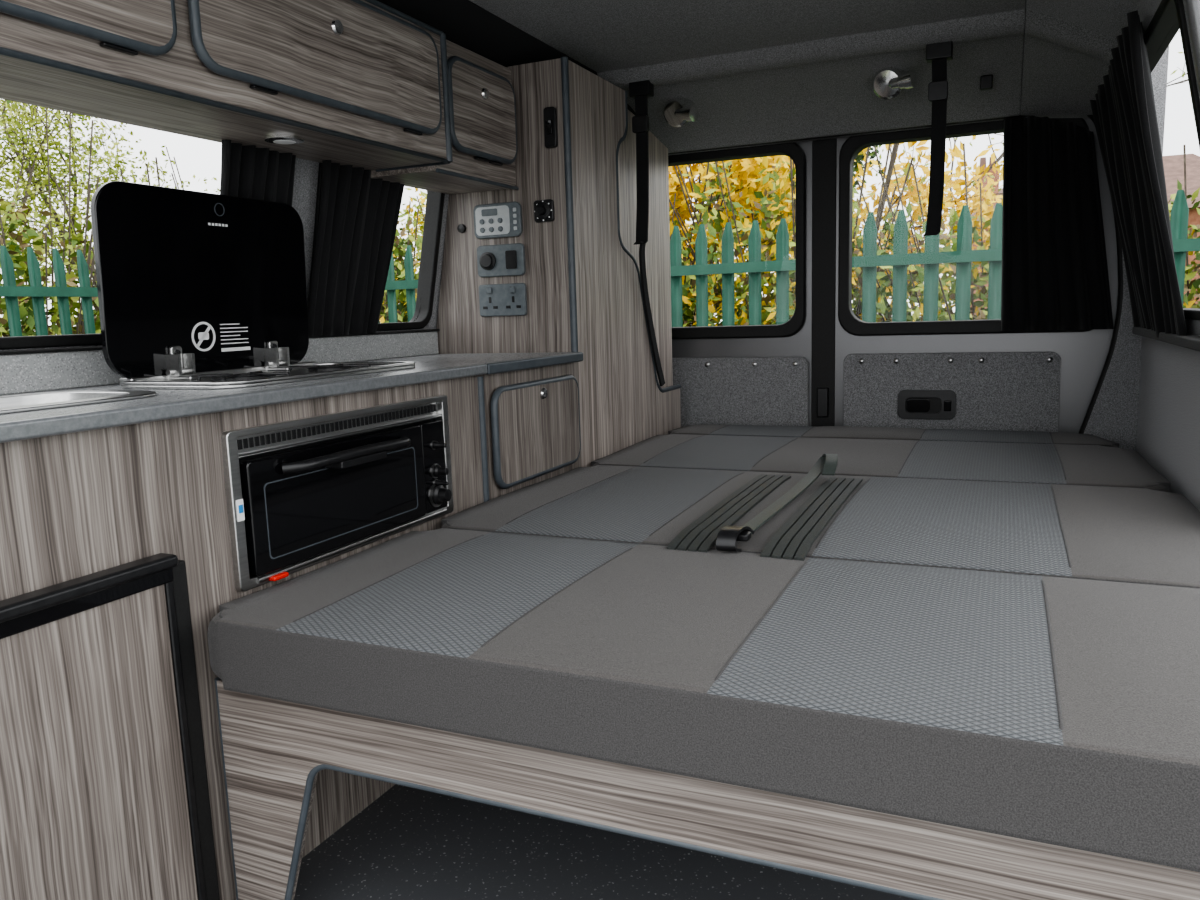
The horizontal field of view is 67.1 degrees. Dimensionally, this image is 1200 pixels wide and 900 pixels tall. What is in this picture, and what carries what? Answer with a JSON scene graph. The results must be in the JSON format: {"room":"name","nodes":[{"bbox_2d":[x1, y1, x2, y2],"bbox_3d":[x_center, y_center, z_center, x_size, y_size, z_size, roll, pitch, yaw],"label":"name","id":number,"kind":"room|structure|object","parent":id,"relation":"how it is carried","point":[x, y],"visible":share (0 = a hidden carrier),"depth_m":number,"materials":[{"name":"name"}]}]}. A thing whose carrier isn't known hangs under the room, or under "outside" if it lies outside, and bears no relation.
{"room":"vehicle interior","nodes":[
{"label":"vehicle interior","id":0,"kind":"room"},
{"bbox_2d":[0,158,448,350],"bbox_3d":[-0.606,-0.553,1.863,0.189,0.722,2.812,2,9,24],"label":"wall","id":1,"kind":"structure","parent":0,"point":[306,171],"depth_m":1.86,"materials":[{"name":"grey carpet"}]},
{"bbox_2d":[0,333,101,349],"bbox_3d":[-0.876,-0.361,1.298,0.130,0.433,1.073,2,9,24],"label":"frame","id":2,"kind":"object","parent":1,"relation":"attached to","point":[43,341],"visible":0.02,"depth_m":1.41,"materials":[{"name":"black rubber"}]},
{"bbox_2d":[220,140,295,205],"bbox_3d":[-0.654,-0.410,1.710,0.108,0.400,0.194,2,9,24],"label":"curtain","id":3,"kind":"object","parent":1,"relation":"hanging from","point":[247,171],"visible":0.16,"depth_m":1.68,"materials":[{"name":"black fabric"}]},
{"bbox_2d":[0,0,518,194],"bbox_3d":[-0.645,-0.637,1.380,0.249,0.282,1.861,2,9,24],"label":"upper cabinet","id":4,"kind":"object","parent":1,"relation":"attached to","point":[371,85],"visible":1,"depth_m":1.47,"materials":[{"name":"brown wood"}]},
{"bbox_2d":[264,134,303,143],"bbox_3d":[-0.555,-0.545,1.591,0.067,0.008,0.067,2,9,24],"label":"recessed light","id":5,"kind":"object","parent":4,"relation":"attached to","point":[273,138],"visible":1,"depth_m":1.57,"materials":[{"name":"silver metal"}]},
{"bbox_2d":[307,160,404,336],"bbox_3d":[-0.529,-0.457,1.991,0.115,0.400,0.298,2,9,24],"label":"curtain","id":6,"kind":"object","parent":1,"relation":"hanging from","point":[359,214],"visible":0.87,"depth_m":1.97,"materials":[{"name":"black fabric"}]},
{"bbox_2d":[309,162,444,330],"bbox_3d":[-0.517,-0.494,2.097,0.130,0.433,0.455,2,9,24],"label":"frame","id":7,"kind":"object","parent":1,"relation":"attached to","point":[421,318],"visible":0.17,"depth_m":2.28,"materials":[{"name":"black rubber"}]},
{"bbox_2d":[377,0,635,115],"bbox_3d":[-0.362,-0.876,1.966,0.240,0.204,2.331,2,9,24],"label":"roof","id":8,"kind":"structure","parent":0,"point":[466,24],"depth_m":2.03,"materials":[{"name":"black fabric"}]},
{"bbox_2d":[294,784,916,899],"bbox_3d":[0.153,0.585,1.669,1.776,0.037,2.960,2,9,24],"label":"floor","id":9,"kind":"structure","parent":0,"point":[409,843],"depth_m":1.36,"materials":[{"name":"carpet"}]},
{"bbox_2d":[0,362,580,899],"bbox_3d":[-0.603,0.261,1.510,0.437,0.699,1.861,2,9,24],"label":"base cabinet","id":10,"kind":"object","parent":9,"relation":"on","point":[77,504],"visible":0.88,"depth_m":1.20,"materials":[{"name":"brown wood"}]},
{"bbox_2d":[0,553,219,899],"bbox_3d":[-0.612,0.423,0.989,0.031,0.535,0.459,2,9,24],"label":"fridge","id":11,"kind":"object","parent":10,"relation":"in","point":[104,791],"visible":1,"depth_m":1.06,"materials":[{"name":"brown wood"}]},
{"bbox_2d":[0,329,582,442],"bbox_3d":[-0.617,-0.128,1.451,0.440,0.087,1.859,2,9,24],"label":"countertop","id":12,"kind":"structure","parent":10,"relation":"on","point":[70,368],"depth_m":1.41,"materials":[{"name":"laminate"}]},
{"bbox_2d":[0,390,155,414],"bbox_3d":[-0.782,0.009,1.090,0.240,0.120,0.477,2,9,24],"label":"sink","id":13,"kind":"object","parent":12,"relation":"in","point":[25,402],"visible":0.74,"depth_m":1.25,"materials":[{"name":"metal"}]},
{"bbox_2d":[91,181,415,389],"bbox_3d":[-0.562,-0.282,1.550,0.259,0.314,0.500,2,9,24],"label":"gas hob","id":14,"kind":"object","parent":12,"relation":"in","point":[197,290],"visible":1,"depth_m":1.51,"materials":[{"name":"glass"}]},
{"bbox_2d":[122,362,415,389],"bbox_3d":[-0.549,-0.133,1.573,0.244,0.011,0.492,2,9,24],"label":"tray","id":15,"kind":"object","parent":14,"relation":"on","point":[233,375],"depth_m":1.47,"materials":[{"name":"metal"}]},
{"bbox_2d":[221,395,453,591],"bbox_3d":[-0.492,0.043,1.516,0.317,0.224,0.533,2,9,24],"label":"oven","id":16,"kind":"object","parent":10,"relation":"in","point":[301,497],"visible":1,"depth_m":1.40,"materials":[{"name":"metal"}]},
{"bbox_2d":[437,57,680,466],"bbox_3d":[-0.091,-0.286,2.647,0.423,1.406,0.801,2,9,24],"label":"cabinet","id":17,"kind":"object","parent":9,"relation":"on","point":[582,279],"depth_m":2.30,"materials":[{"name":"brown wood"}]},
{"bbox_2d":[457,224,465,232],"bbox_3d":[-0.350,-0.560,2.287,0.022,0.022,0.009,2,9,24],"label":"cable grommet","id":18,"kind":"object","parent":17,"relation":"attached to","point":[461,228],"visible":1,"depth_m":2.28,"materials":[{"name":"black plastic"}]},
{"bbox_2d":[477,243,525,276],"bbox_3d":[-0.249,-0.471,2.249,0.133,0.078,0.022,2,9,24],"label":"control panel","id":19,"kind":"object","parent":17,"relation":"attached to","point":[502,259],"visible":1,"depth_m":2.25,"materials":[{"name":"grey plastic"}]},
{"bbox_2d":[479,252,495,269],"bbox_3d":[-0.282,-0.471,2.258,0.044,0.044,0.011,2,9,24],"label":"outlet","id":20,"kind":"object","parent":19,"relation":"attached to","point":[487,260],"depth_m":2.25,"materials":[{"name":"black plastic"}]},
{"bbox_2d":[505,250,516,268],"bbox_3d":[-0.219,-0.470,2.234,0.030,0.044,0.004,2,9,24],"label":"outlet","id":21,"kind":"object","parent":19,"relation":"attached to","point":[510,255],"depth_m":2.23,"materials":[{"name":"black plastic"}]},
{"bbox_2d":[479,283,526,316],"bbox_3d":[-0.245,-0.376,2.266,0.133,0.080,0.017,2,9,24],"label":"power socket","id":22,"kind":"object","parent":17,"relation":"attached to","point":[510,299],"visible":1,"depth_m":2.26,"materials":[{"name":"grey plastic"}]},
{"bbox_2d":[486,287,491,293],"bbox_3d":[-0.278,-0.400,2.271,0.015,0.017,0.005,2,9,24],"label":"switch","id":23,"kind":"object","parent":22,"relation":"attached to","point":[488,289],"depth_m":2.27,"materials":[{"name":"grey plastic"}]},
{"bbox_2d":[510,286,514,292],"bbox_3d":[-0.217,-0.397,2.244,0.015,0.017,0.005,2,9,24],"label":"switch","id":24,"kind":"object","parent":22,"relation":"attached to","point":[512,288],"depth_m":2.24,"materials":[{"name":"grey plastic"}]},
{"bbox_2d":[534,199,553,222],"bbox_3d":[-0.138,-0.577,2.181,0.052,0.052,0.024,2,9,24],"label":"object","id":25,"kind":"object","parent":17,"relation":"attached to","point":[543,209],"visible":1,"depth_m":2.18,"materials":[{"name":"black plastic"}]},
{"bbox_2d":[543,106,557,147],"bbox_3d":[-0.118,-0.765,2.145,0.031,0.092,0.017,2,9,24],"label":"latch","id":26,"kind":"object","parent":17,"relation":"attached to","point":[550,113],"visible":1,"depth_m":2.14,"materials":[{"name":"black plastic"}]},
{"bbox_2d":[207,424,1199,899],"bbox_3d":[0.462,0.298,1.850,1.273,0.459,2.017,2,9,24],"label":"bed","id":27,"kind":"object","parent":9,"relation":"on","point":[979,679],"visible":0.98,"depth_m":1.04,"materials":[{"name":"grey fabric"}]},
{"bbox_2d":[667,454,862,560],"bbox_3d":[0.326,0.082,1.645,0.213,0.064,0.626,2,9,24],"label":"belt","id":28,"kind":"object","parent":27,"relation":"on","point":[809,520],"visible":1,"depth_m":1.55,"materials":[{"name":"grey fabric"}]},
{"bbox_2d":[441,465,1199,587],"bbox_3d":[0.403,0.144,1.691,1.261,0.104,0.677,2,9,24],"label":"cushion","id":29,"kind":"object","parent":27,"relation":"on","point":[1094,532],"depth_m":1.55,"materials":[{"name":"grey fabric"}]},
{"bbox_2d":[591,434,1170,491],"bbox_3d":[0.651,0.051,2.259,1.256,0.104,0.562,2,9,24],"label":"cushion","id":30,"kind":"object","parent":27,"relation":"on","point":[1103,465],"depth_m":2.15,"materials":[{"name":"grey fabric"}]},
{"bbox_2d":[668,424,1118,447],"bbox_3d":[0.803,-0.009,2.632,1.220,0.101,0.237,2,9,24],"label":"cushion","id":31,"kind":"object","parent":27,"relation":"on","point":[847,432],"depth_m":2.56,"materials":[{"name":"grey fabric"}]},
{"bbox_2d":[469,0,1026,155],"bbox_3d":[0.229,-0.866,1.702,1.054,0.181,2.331,2,9,24],"label":"lining","id":32,"kind":"object","parent":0,"point":[754,71],"visible":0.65,"depth_m":2.27,"materials":[{"name":"fabric"}]},
{"bbox_2d":[629,80,664,385],"bbox_3d":[0.160,-0.595,2.597,0.061,0.840,0.225,2,9,24],"label":"strap","id":33,"kind":"object","parent":32,"relation":"hanging from","point":[639,91],"visible":1,"depth_m":2.48,"materials":[{"name":"black fabric"}]},
{"bbox_2d":[663,97,698,126],"bbox_3d":[0.241,-0.979,2.600,0.082,0.092,0.135,-8,10,-35],"label":"spotlight","id":34,"kind":"object","parent":32,"relation":"attached to","point":[678,111],"visible":0.99,"depth_m":2.58,"materials":[{"name":"silver metal"}]},
{"bbox_2d":[872,67,916,99],"bbox_3d":[0.775,-0.967,2.362,0.082,0.092,0.135,-8,10,-35],"label":"spotlight","id":35,"kind":"object","parent":32,"relation":"attached to","point":[887,83],"visible":0.98,"depth_m":2.35,"materials":[{"name":"silver metal"}]},
{"bbox_2d":[923,41,952,235],"bbox_3d":[0.819,-0.750,2.197,0.059,0.448,0.041,2,9,24],"label":"strap","id":36,"kind":"object","parent":32,"relation":"hanging from","point":[938,54],"visible":1,"depth_m":2.18,"materials":[{"name":"black fabric"}]},
{"bbox_2d":[980,75,992,90],"bbox_3d":[1.006,-0.956,2.356,0.030,0.033,0.022,2,9,24],"label":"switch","id":37,"kind":"object","parent":32,"relation":"attached to","point":[986,82],"visible":1,"depth_m":2.35,"materials":[{"name":"black plastic"}]},
{"bbox_2d":[907,398,929,411],"bbox_3d":[0.973,-0.137,2.767,0.067,0.041,0.009,2,9,24],"label":"lever","id":38,"kind":"object","parent":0,"point":[913,404],"depth_m":2.76,"materials":[{"name":"black plastic"}]},
{"bbox_2d":[944,400,950,410],"bbox_3d":[1.047,-0.133,2.726,0.020,0.033,0.011,2,9,24],"label":"handle latch","id":39,"kind":"object","parent":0,"point":[947,403],"depth_m":2.72,"materials":[{"name":"black plastic"}]},
{"bbox_2d":[979,157,985,166],"bbox_3d":[10.534,-7.884,24.895,0.183,0.296,0.183,2,9,24],"label":"chimney pot","id":40,"kind":"object","parent":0,"point":[982,160],"depth_m":24.83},
{"bbox_2d":[1021,0,1138,118],"bbox_3d":[0.807,-0.835,1.448,0.211,0.204,2.331,2,9,24],"label":"wall panel","id":41,"kind":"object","parent":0,"point":[1068,44],"depth_m":2.12,"materials":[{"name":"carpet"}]},
{"bbox_2d":[1083,46,1168,450],"bbox_3d":[0.707,-0.367,2.830,1.750,1.462,0.059,2,9,24],"label":"wall","id":42,"kind":"structure","parent":0,"point":[1114,415],"depth_m":2.49,"materials":[{"name":"grey carpet"}]},
{"bbox_2d":[672,141,811,426],"bbox_3d":[0.371,-0.500,3.016,0.675,0.988,0.059,2,9,24],"label":"door","id":43,"kind":"structure","parent":42,"relation":"in","point":[729,391],"depth_m":2.98,"materials":[{"name":"grey paint"}]},
{"bbox_2d":[668,142,805,338],"bbox_3d":[0.364,-0.676,2.990,0.632,0.610,0.067,2,9,24],"label":"seal","id":44,"kind":"object","parent":43,"relation":"attached to","point":[793,150],"visible":0.51,"depth_m":2.88,"materials":[{"name":"black rubber"}]},
{"bbox_2d":[811,138,836,426],"bbox_3d":[0.710,-0.488,2.866,0.074,0.988,0.022,2,9,24],"label":"door pillar","id":45,"kind":"structure","parent":42,"relation":"attached to","point":[824,152],"depth_m":2.84,"materials":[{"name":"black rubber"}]},
{"bbox_2d":[817,388,828,416],"bbox_3d":[0.715,-0.153,2.901,0.033,0.092,0.026,2,9,24],"label":"door lock","id":46,"kind":"object","parent":45,"relation":"attached to","point":[822,393],"visible":1,"depth_m":2.89,"materials":[{"name":"black plastic"}]},
{"bbox_2d":[668,114,1122,433],"bbox_3d":[0.714,-0.469,2.789,1.584,0.994,0.022,2,9,24],"label":"trim","id":47,"kind":"structure","parent":42,"relation":"attached to","point":[1119,246],"depth_m":2.52,"materials":[{"name":"black rubber"}]},
{"bbox_2d":[835,119,1117,433],"bbox_3d":[1.103,-0.474,2.685,0.799,0.988,0.070,2,9,24],"label":"door","id":48,"kind":"structure","parent":42,"relation":"in","point":[1015,387],"depth_m":2.70,"materials":[{"name":"grey paint"}]},
{"bbox_2d":[838,118,1092,335],"bbox_3d":[1.085,-0.650,2.670,0.739,0.610,0.067,2,9,24],"label":"seal","id":49,"kind":"object","parent":48,"relation":"attached to","point":[853,145],"visible":0.66,"depth_m":2.74,"materials":[{"name":"black rubber"}]},
{"bbox_2d":[1001,116,1113,330],"bbox_3d":[1.277,-0.634,2.519,0.298,0.596,0.044,2,9,24],"label":"curtain","id":50,"kind":"object","parent":42,"relation":"hanging from","point":[1055,276],"visible":1,"depth_m":2.53,"materials":[{"name":"black fabric"}]},
{"bbox_2d":[1135,0,1199,335],"bbox_3d":[1.182,-0.572,1.897,0.184,0.696,1.295,2,9,24],"label":"wall","id":51,"kind":"structure","parent":0,"point":[1146,9],"depth_m":1.67,"materials":[{"name":"grey carpet"}]},
{"bbox_2d":[1090,10,1187,337],"bbox_3d":[1.187,-0.550,2.000,0.156,0.592,0.816,2,9,24],"label":"curtain","id":52,"kind":"object","parent":51,"relation":"hanging from","point":[1123,109],"visible":0.98,"depth_m":1.87,"materials":[{"name":"black fabric"}]},
{"bbox_2d":[1132,327,1199,350],"bbox_3d":[1.173,-0.229,1.845,0.037,0.018,1.054,2,9,24],"label":"trim","id":53,"kind":"structure","parent":51,"relation":"attached to","point":[1191,341],"depth_m":1.76,"materials":[{"name":"black plastic"}]},
{"bbox_2d":[1143,0,1199,319],"bbox_3d":[1.146,-0.531,1.822,0.149,0.529,0.955,2,9,24],"label":"frame","id":54,"kind":"object","parent":51,"relation":"attached to","point":[1169,17],"visible":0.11,"depth_m":1.53,"materials":[{"name":"black plastic"}]},
{"bbox_2d":[1136,336,1199,510],"bbox_3d":[1.270,0.125,1.973,0.048,0.710,1.295,2,9,24],"label":"wall","id":55,"kind":"structure","parent":0,"point":[1168,425],"depth_m":2.00,"materials":[{"name":"grey carpet"}]},
{"bbox_2d":[1185,0,1199,90],"bbox_3d":[0.911,-0.126,1.375,0.165,1.408,0.025,2,9,24],"label":"seal","id":56,"kind":"object","parent":55,"relation":"attached to","point":[1192,6],"visible":1,"depth_m":1.31,"materials":[{"name":"black rubber"}]},
{"label":"outside","id":57,"kind":"structure","parent":0,"visible":0},
{"label":"ground","id":58,"kind":"structure","parent":57,"visible":0},
{"bbox_2d":[0,119,85,286],"bbox_3d":[-6.324,-1.680,6.532,5.216,4.534,4.724,2,9,24],"label":"willow tree","id":59,"kind":"object","parent":58,"relation":"on","point":[3,152],"visible":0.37,"depth_m":7.62,"materials":[{"name":"green plant"}]},
{"bbox_2d":[0,246,97,336],"bbox_3d":[-4.177,0.143,2.932,0.080,1.830,7.940,2,9,24],"label":"fence","id":60,"kind":"object","parent":58,"relation":"on","point":[9,290],"visible":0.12,"depth_m":5.14,"materials":[{"name":"green wood"}]},
{"bbox_2d":[0,108,100,336],"bbox_3d":[-4.244,-1.020,6.560,1.888,3.137,1.828,-9,11,-41],"label":"shrub","id":61,"kind":"object","parent":58,"relation":"on","point":[15,250],"visible":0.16,"depth_m":6.55,"materials":[{"name":"green plant"}]},
{"bbox_2d":[0,99,157,239],"bbox_3d":[-5.880,-2.016,7.789,3.379,4.775,4.338,-3,9,-10],"label":"willow tree","id":62,"kind":"object","parent":58,"relation":"on","point":[75,159],"visible":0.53,"depth_m":8.89,"materials":[{"name":"green plant"}]},
{"bbox_2d":[53,157,159,329],"bbox_3d":[-3.611,-0.963,7.599,1.780,2.668,2.049,2,9,24],"label":"shrub","id":63,"kind":"object","parent":58,"relation":"on","point":[94,310],"visible":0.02,"depth_m":7.11,"materials":[{"name":"green plant"}]},
{"bbox_2d":[0,99,219,318],"bbox_3d":[-5.355,-2.361,9.183,3.718,5.022,2.854,-2,9,-4],"label":"willow tree","id":64,"kind":"object","parent":58,"relation":"on","point":[18,152],"visible":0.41,"depth_m":9.03,"materials":[{"name":"green plant"}]},
{"bbox_2d":[166,147,183,189],"bbox_3d":[-2.990,-1.180,7.856,2.099,2.980,1.566,2,9,24],"label":"shrub","id":65,"kind":"object","parent":58,"relation":"on","point":[166,147],"visible":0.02,"depth_m":8.03,"materials":[{"name":"green plant"}]},
{"bbox_2d":[379,201,418,322],"bbox_3d":[-1.923,-1.229,7.471,2.132,3.130,1.629,2,9,24],"label":"shrub","id":66,"kind":"object","parent":58,"relation":"on","point":[399,247],"visible":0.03,"depth_m":7.25,"materials":[{"name":"green plant"}]},
{"bbox_2d":[399,188,426,272],"bbox_3d":[-1.355,-1.969,11.037,2.453,3.410,2.671,-2,9,0],"label":"autumn tree","id":67,"kind":"object","parent":58,"relation":"on","point":[422,201],"visible":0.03,"depth_m":10.15,"materials":[{"name":"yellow plant"}]},
{"bbox_2d":[401,190,426,321],"bbox_3d":[-0.829,-1.115,7.158,2.116,2.926,1.558,4,11,36],"label":"shrub","id":68,"kind":"object","parent":58,"relation":"on","point":[418,242],"visible":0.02,"depth_m":7.00,"materials":[{"name":"green plant"}]},
{"bbox_2d":[669,162,731,326],"bbox_3d":[0.110,-1.144,6.473,2.131,3.121,1.569,4,10,34],"label":"shrub","id":69,"kind":"object","parent":58,"relation":"on","point":[688,322],"visible":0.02,"depth_m":6.02,"materials":[{"name":"green plant"}]},
{"bbox_2d":[378,190,1199,326],"bbox_3d":[2.685,-0.272,4.229,11.540,1.830,0.135,2,9,24],"label":"fence","id":70,"kind":"object","parent":58,"relation":"on","point":[964,255],"visible":0.09,"depth_m":4.65,"materials":[{"name":"green wood"}]},
{"bbox_2d":[669,143,913,326],"bbox_3d":[1.235,-1.131,6.071,2.061,3.162,1.586,0,9,13],"label":"shrub","id":71,"kind":"object","parent":58,"relation":"on","point":[768,238],"visible":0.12,"depth_m":5.93,"materials":[{"name":"green plant"}]},
{"bbox_2d":[692,145,890,260],"bbox_3d":[2.015,-2.344,10.800,2.259,4.032,3.370,-6,10,-27],"label":"tree","id":72,"kind":"object","parent":58,"relation":"on","point":[872,154],"visible":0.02,"depth_m":9.83,"materials":[{"name":"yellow plant"}]},
{"bbox_2d":[668,134,1003,323],"bbox_3d":[1.232,-1.483,7.046,3.816,3.496,2.375,6,12,42],"label":"autumn tree","id":73,"kind":"object","parent":58,"relation":"on","point":[744,170],"visible":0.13,"depth_m":6.51,"materials":[{"name":"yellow plant"}]},
{"bbox_2d":[852,143,990,321],"bbox_3d":[2.349,-0.887,5.814,2.111,2.688,1.585,4,10,32],"label":"shrub","id":74,"kind":"object","parent":58,"relation":"on","point":[945,283],"visible":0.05,"depth_m":5.71,"materials":[{"name":"green plant"}]},
{"bbox_2d":[855,134,1002,292],"bbox_3d":[5.187,-3.566,13.710,3.964,5.381,5.451,-8,11,-36],"label":"bare tree","id":75,"kind":"object","parent":58,"relation":"on","point":[955,139],"visible":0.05,"depth_m":13.71,"materials":[{"name":"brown plant"}]},
{"bbox_2d":[862,31,1187,309],"bbox_3d":[4.762,-3.026,10.356,4.522,5.328,2.635,6,12,42],"label":"bare tree","id":76,"kind":"object","parent":58,"relation":"on","point":[1173,72],"visible":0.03,"depth_m":9.86,"materials":[{"name":"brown plant"}]},
{"bbox_2d":[970,208,1199,314],"bbox_3d":[14.434,-4.760,25.988,7.000,3.450,6.000,2,9,24],"label":"wall","id":77,"kind":"structure","parent":58,"relation":"on","point":[1194,217],"depth_m":22.52,"materials":[{"name":"red brick"}]},
{"bbox_2d":[970,154,1199,220],"bbox_3d":[14.352,-7.305,25.603,7.600,1.700,6.800,2,9,24],"label":"roof","id":78,"kind":"structure","parent":77,"relation":"on","point":[1173,164],"depth_m":23.76,"materials":[{"name":"tile"}]},
{"bbox_2d":[975,167,998,205],"bbox_3d":[10.678,-6.795,25.011,0.600,1.900,0.600,2,9,24],"label":"chimney","id":79,"kind":"object","parent":78,"relation":"on","point":[996,175],"visible":0.02,"depth_m":24.61,"materials":[{"name":"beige brick"}]},
{"bbox_2d":[1168,145,1199,308],"bbox_3d":[3.428,-0.870,5.344,2.106,2.701,1.590,2,9,22],"label":"shrub","id":80,"kind":"object","parent":58,"relation":"on","point":[1190,272],"visible":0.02,"depth_m":5.55,"materials":[{"name":"green plant"}]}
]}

